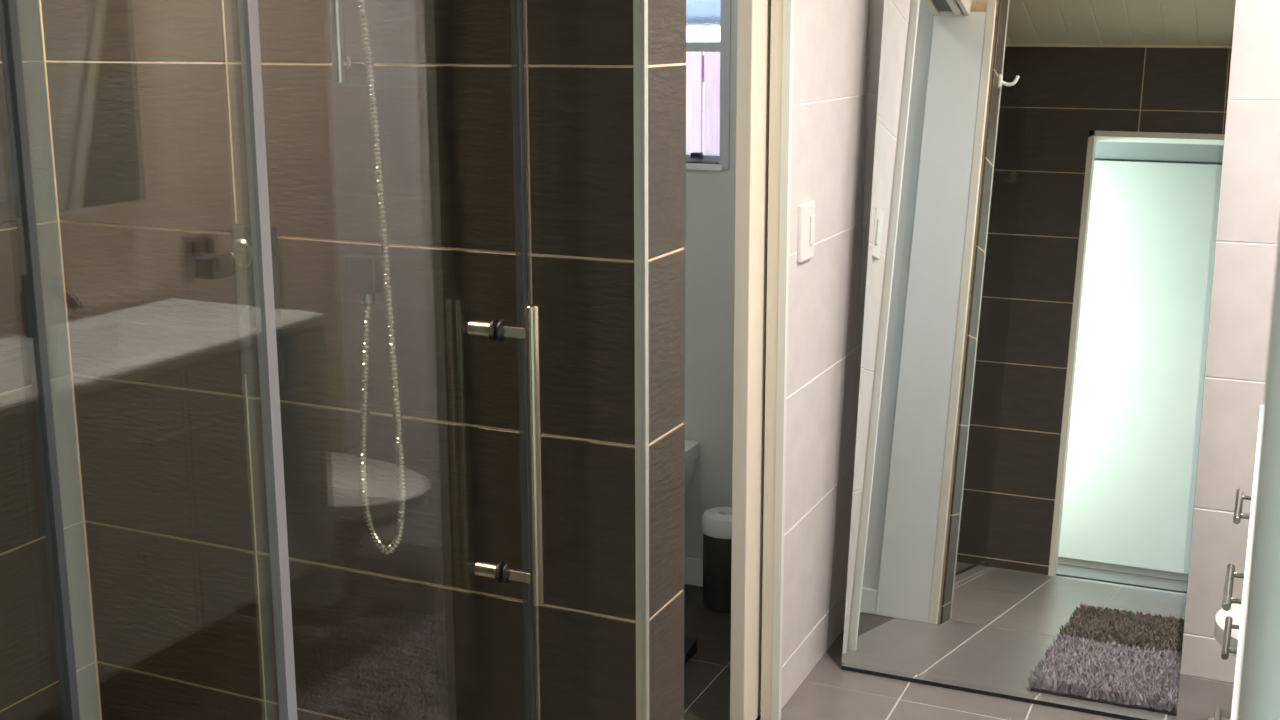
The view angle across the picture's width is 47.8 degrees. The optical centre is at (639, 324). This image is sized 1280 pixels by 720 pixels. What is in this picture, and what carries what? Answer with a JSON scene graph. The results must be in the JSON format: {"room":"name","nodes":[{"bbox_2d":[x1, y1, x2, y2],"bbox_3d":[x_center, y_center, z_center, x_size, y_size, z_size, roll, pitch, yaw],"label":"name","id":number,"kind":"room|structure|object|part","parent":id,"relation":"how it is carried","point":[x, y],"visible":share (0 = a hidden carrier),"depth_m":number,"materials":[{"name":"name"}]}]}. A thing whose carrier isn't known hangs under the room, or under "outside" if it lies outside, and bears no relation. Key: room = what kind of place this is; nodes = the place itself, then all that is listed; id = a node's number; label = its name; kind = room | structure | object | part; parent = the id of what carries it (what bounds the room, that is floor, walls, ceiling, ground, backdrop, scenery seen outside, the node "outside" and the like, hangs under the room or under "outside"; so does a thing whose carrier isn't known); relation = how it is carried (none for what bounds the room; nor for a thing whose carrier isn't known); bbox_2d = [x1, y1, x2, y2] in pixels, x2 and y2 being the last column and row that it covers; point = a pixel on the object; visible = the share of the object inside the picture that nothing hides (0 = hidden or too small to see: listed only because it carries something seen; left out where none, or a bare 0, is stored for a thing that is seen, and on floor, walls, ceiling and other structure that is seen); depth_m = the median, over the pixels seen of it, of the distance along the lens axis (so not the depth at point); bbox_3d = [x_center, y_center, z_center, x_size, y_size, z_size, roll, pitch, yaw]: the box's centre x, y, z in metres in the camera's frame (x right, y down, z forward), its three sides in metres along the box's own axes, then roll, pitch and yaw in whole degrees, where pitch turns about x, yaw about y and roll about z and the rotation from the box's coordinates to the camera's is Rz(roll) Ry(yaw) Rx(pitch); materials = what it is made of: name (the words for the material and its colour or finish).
{"room":"bathroom","nodes":[
{"label":"bathroom","id":0,"kind":"room"},
{"bbox_2d":[0,0,100,719],"bbox_3d":[-1.474,-0.017,1.594,0.100,2.335,2.056,5,13,24],"label":"wall","id":1,"kind":"structure","parent":0,"point":[29,683],"depth_m":2.47,"materials":[{"name":"tile"}]},
{"bbox_2d":[40,0,685,719],"bbox_3d":[-0.513,-0.175,2.343,1.211,2.335,0.150,5,13,24],"label":"wall","id":2,"kind":"structure","parent":0,"point":[145,97],"depth_m":2.27,"materials":[{"name":"brown tile"}]},
{"bbox_2d":[194,224,284,377],"bbox_3d":[-0.638,-0.028,2.288,0.086,0.248,0.111,5,13,24],"label":"shower mixer","id":3,"kind":"object","parent":2,"relation":"attached to","point":[238,262],"visible":0.74,"depth_m":2.31,"materials":[{"name":"silver metal"}]},
{"bbox_3d":[-0.665,-0.092,2.252,0.042,0.038,0.050,5,13,24],"label":"lever","id":4,"kind":"part","parent":3,"relation":"part of","materials":[{"name":"silver metal"}]},
{"bbox_3d":[-0.623,-0.114,2.290,0.048,0.048,0.040,5,13,24],"label":"diverter knob","id":5,"kind":"part","parent":3,"relation":"part of","materials":[{"name":"silver metal"}]},
{"bbox_3d":[-0.616,-0.011,2.312,0.042,0.042,0.034,5,13,24],"label":"temperature knob","id":6,"kind":"part","parent":3,"relation":"part of","materials":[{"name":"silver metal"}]},
{"bbox_3d":[-0.617,-0.037,2.332,0.086,0.248,0.011,5,13,24],"label":"plate","id":7,"kind":"part","parent":3,"relation":"part of","materials":[{"name":"silver metal"}]},
{"bbox_2d":[329,0,365,83],"bbox_3d":[-0.439,-0.691,2.075,0.036,0.680,0.079,5,13,24],"label":"shower rail","id":8,"kind":"object","parent":2,"relation":"attached to","point":[342,62],"visible":0.96,"depth_m":2.12,"materials":[{"name":"silver metal"}]},
{"bbox_2d":[345,252,384,304],"bbox_3d":[-0.416,-0.070,2.211,0.052,0.074,0.047,5,13,24],"label":"outlet","id":9,"kind":"object","parent":2,"relation":"attached to","point":[364,272],"visible":0.93,"depth_m":2.19,"materials":[{"name":"silver metal"}]},
{"bbox_2d":[356,0,407,554],"bbox_3d":[-0.399,-0.200,2.146,0.083,1.138,0.069,0,12,1],"label":"shower hose","id":10,"kind":"object","parent":9,"relation":"attached to","point":[402,494],"visible":1,"depth_m":2.18,"materials":[{"name":"silver metal"}]},
{"bbox_2d":[633,0,648,719],"bbox_3d":[0.002,-0.113,2.036,0.018,2.335,0.012,5,13,24],"label":"trim","id":11,"kind":"structure","parent":2,"relation":"attached to","point":[640,7],"depth_m":2.06,"materials":[{"name":"metal"}]},
{"bbox_2d":[683,0,736,558],"bbox_3d":[0.051,-0.467,3.744,1.043,2.335,0.120,5,13,24],"label":"wall","id":12,"kind":"structure","parent":0,"point":[710,195],"depth_m":3.72,"materials":[{"name":"white paint"}]},
{"bbox_2d":[685,440,698,491],"bbox_3d":[-0.147,0.538,3.661,0.408,0.402,0.560,5,13,24],"label":"basin","id":13,"kind":"object","parent":12,"relation":"attached to","point":[691,447],"visible":0.03,"depth_m":3.77,"materials":[{"name":"white ceramic"}]},
{"bbox_3d":[-0.143,0.557,3.672,0.400,0.362,0.543,5,13,24],"label":"bowl","id":14,"kind":"part","parent":13,"relation":"part of","materials":[{"name":"white ceramic"}]},
{"bbox_3d":[-0.147,0.372,3.626,0.408,0.018,0.560,5,13,24],"label":"seat","id":15,"kind":"part","parent":13,"relation":"part of","materials":[{"name":"white ceramic"}]},
{"bbox_3d":[-0.147,0.352,3.622,0.408,0.022,0.560,5,13,24],"label":"lid","id":16,"kind":"part","parent":13,"relation":"part of","materials":[{"name":"white ceramic"}]},
{"bbox_2d":[685,557,702,586],"bbox_3d":[0.036,0.653,3.910,0.862,0.075,0.012,5,13,24],"label":"baseboard","id":17,"kind":"structure","parent":12,"relation":"attached to","point":[693,566],"depth_m":3.85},
{"bbox_2d":[686,0,730,170],"bbox_3d":[-0.024,-0.839,3.676,0.576,0.868,0.086,5,13,24],"label":"window","id":18,"kind":"structure","parent":12,"relation":"in","point":[708,22],"depth_m":3.61,"materials":[{"name":"clear glass"}]},
{"bbox_3d":[-0.012,-0.962,3.662,0.490,0.500,0.005,5,13,24],"label":"pane","id":19,"kind":"part","parent":18,"relation":"part of","materials":[{"name":"clear glass"}]},
{"bbox_3d":[-0.038,-0.418,3.748,0.560,0.016,0.046,5,13,24],"label":"sill","id":20,"kind":"part","parent":18,"relation":"part of","materials":[{"name":"white stone"}]},
{"bbox_3d":[0.216,-0.815,3.541,0.025,0.862,0.034,5,13,24],"label":"frame casing","id":21,"kind":"part","parent":18,"relation":"part of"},
{"bbox_2d":[781,0,868,708],"bbox_3d":[0.211,-0.279,2.833,0.096,2.335,1.373,5,13,24],"label":"wall","id":22,"kind":"structure","parent":0,"point":[830,37],"depth_m":3.22,"materials":[{"name":"white tile"}]},
{"bbox_2d":[730,0,793,719],"bbox_3d":[0.245,-0.054,2.835,0.190,1.895,1.306,5,13,24],"label":"door frame","id":23,"kind":"structure","parent":22,"relation":"in","point":[764,54],"depth_m":2.91,"materials":[{"name":"wood"}]},
{"bbox_3d":[0.289,-0.061,2.905,0.016,1.880,0.017,5,13,24],"label":"architrave","id":24,"kind":"part","parent":23,"relation":"part of","materials":[{"name":"beige wood"}]},
{"bbox_2d":[797,201,814,262],"bbox_3d":[0.350,-0.194,3.027,0.016,0.120,0.086,5,13,24],"label":"light switch","id":25,"kind":"object","parent":22,"relation":"attached to","point":[806,211],"visible":1,"depth_m":3.01,"materials":[{"name":"white plastic"}]},
{"bbox_2d":[683,584,1233,719],"bbox_3d":[0.001,1.126,2.054,2.593,0.100,3.720,5,13,24],"label":"floor","id":26,"kind":"structure","parent":0,"point":[829,692],"depth_m":3.22,"materials":[{"name":"tile"}]},
{"bbox_2d":[0,0,544,719],"bbox_3d":[-0.551,0.219,1.266,0.116,2.000,1.930,5,13,24],"label":"shower door","id":27,"kind":"structure","parent":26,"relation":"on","point":[527,330],"depth_m":1.56,"materials":[{"name":"clear glass"}]},
{"bbox_3d":[-0.224,0.007,2.046,0.038,0.022,0.022,5,13,24],"label":"handle knob","id":28,"kind":"part","parent":27,"relation":"part of","materials":[{"name":"silver metal"}]},
{"bbox_3d":[-0.223,0.361,2.119,0.038,0.022,0.022,5,13,24],"label":"handle knob","id":29,"kind":"part","parent":27,"relation":"part of","materials":[{"name":"silver metal"}]},
{"bbox_2d":[488,319,506,341],"bbox_3d":[-0.200,0.009,2.035,0.016,0.031,0.031,5,13,24],"label":"washer","id":30,"kind":"object","parent":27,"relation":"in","point":[497,329],"depth_m":2.03,"materials":[{"name":"black plastic"}]},
{"bbox_2d":[494,562,512,583],"bbox_3d":[-0.199,0.363,2.108,0.016,0.031,0.031,5,13,24],"label":"washer","id":31,"kind":"object","parent":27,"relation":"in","point":[503,572],"depth_m":2.10,"materials":[{"name":"black plastic"}]},
{"bbox_3d":[-0.172,0.011,2.022,0.050,0.015,0.010,5,13,24],"label":"handle post","id":32,"kind":"part","parent":27,"relation":"part of","materials":[{"name":"silver metal"}]},
{"bbox_3d":[-0.170,0.366,2.095,0.050,0.015,0.010,5,13,24],"label":"handle post","id":33,"kind":"part","parent":27,"relation":"part of","materials":[{"name":"silver metal"}]},
{"bbox_3d":[-0.148,0.189,2.038,0.020,0.439,0.020,5,13,24],"label":"handle","id":34,"kind":"part","parent":27,"relation":"part of","materials":[{"name":"silver metal"}]},
{"bbox_2d":[684,636,696,663],"bbox_3d":[0.084,0.776,3.414,0.060,0.034,0.120,5,13,24],"label":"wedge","id":35,"kind":"object","parent":26,"relation":"on","point":[690,643],"visible":0.29,"depth_m":3.43,"materials":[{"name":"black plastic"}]},
{"bbox_2d":[702,507,731,612],"bbox_3d":[0.220,0.604,3.714,0.121,0.250,0.121,5,13,24],"label":"waste bin","id":36,"kind":"object","parent":26,"relation":"on","point":[717,521],"visible":0.67,"depth_m":3.67,"materials":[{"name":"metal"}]},
{"bbox_3d":[0.220,0.506,3.693,0.121,0.050,0.121,5,13,24],"label":"lid","id":37,"kind":"part","parent":36,"relation":"part of","materials":[{"name":"white plastic"}]},
{"bbox_2d":[841,0,1235,719],"bbox_3d":[0.859,-0.154,3.145,0.732,1.964,0.292,5,13,23],"label":"leaning mirror","id":38,"kind":"object","parent":26,"relation":"on","point":[1046,185],"visible":1,"depth_m":3.14,"materials":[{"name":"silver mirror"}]},
{"bbox_2d":[1214,603,1241,656],"bbox_3d":[1.377,0.754,2.771,0.530,0.331,0.408,5,13,24],"label":"toilet","id":39,"kind":"object","parent":26,"relation":"on","point":[1234,612],"visible":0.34,"depth_m":2.81,"materials":[{"name":"white ceramic"}]},
{"bbox_3d":[1.376,0.622,2.744,0.530,0.018,0.408,5,13,24],"label":"seat","id":40,"kind":"part","parent":39,"relation":"part of","materials":[{"name":"white ceramic"}]},
{"bbox_2d":[858,0,1279,683],"bbox_3d":[1.165,-0.355,3.187,1.456,2.335,0.120,5,13,24],"label":"wall","id":41,"kind":"structure","parent":0,"point":[1249,202],"depth_m":3.14,"materials":[{"name":"white tile"}]},
{"bbox_2d":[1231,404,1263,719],"bbox_3d":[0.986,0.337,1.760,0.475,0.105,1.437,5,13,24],"label":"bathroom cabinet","id":42,"kind":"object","parent":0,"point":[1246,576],"depth_m":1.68,"materials":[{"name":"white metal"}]},
{"bbox_3d":[-0.748,0.266,0.215,2.593,2.335,0.100,5,13,24],"label":"wall","id":43,"kind":"structure","parent":0,"visible":0},
{"bbox_2d":[1236,222,1279,719],"bbox_3d":[-0.198,0.420,0.435,0.843,1.949,0.893,5,13,24],"label":"door","id":44,"kind":"structure","parent":43,"relation":"in","point":[1259,684],"depth_m":0.45,"materials":[{"name":"glass"}]},
{"bbox_3d":[1.133,0.039,1.280,0.120,2.335,3.648,5,13,24],"label":"wall","id":45,"kind":"structure","parent":0,"visible":0},
{"bbox_2d":[1208,404,1263,719],"bbox_3d":[0.975,0.573,1.814,0.486,0.588,1.432,5,13,24],"label":"vanity unit","id":46,"kind":"object","parent":45,"relation":"attached to","point":[1228,599],"visible":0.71,"depth_m":2.05,"materials":[{"name":"white laminate"}]},
{"bbox_3d":[0.837,0.592,2.069,0.031,0.012,0.164,5,13,24],"label":"handle","id":47,"kind":"part","parent":46,"relation":"part of","materials":[{"name":"metal"}]},
{"bbox_3d":[0.987,0.523,2.400,0.031,0.012,0.164,5,13,24],"label":"handle","id":48,"kind":"part","parent":46,"relation":"part of","materials":[{"name":"metal"}]},
{"bbox_3d":[0.850,0.376,2.057,0.031,0.012,0.164,5,13,24],"label":"handle","id":49,"kind":"part","parent":46,"relation":"part of","materials":[{"name":"metal"}]},
{"bbox_3d":[1.007,0.304,2.401,0.031,0.012,0.164,5,13,24],"label":"handle","id":50,"kind":"part","parent":46,"relation":"part of","materials":[{"name":"metal"}]},
{"label":"outside","id":51,"kind":"structure","parent":0,"visible":0},
{"bbox_3d":[1.251,0.262,6.508,9.000,0.180,5.470,5,13,24],"label":"ground","id":52,"kind":"structure","parent":51,"visible":0},
{"bbox_2d":[684,52,719,153],"bbox_3d":[0.372,-0.245,4.977,2.370,1.440,0.060,5,13,24],"label":"fence","id":53,"kind":"object","parent":52,"relation":"on","point":[700,68],"visible":0.02,"depth_m":4.91,"materials":[{"name":"white"}]}
]}

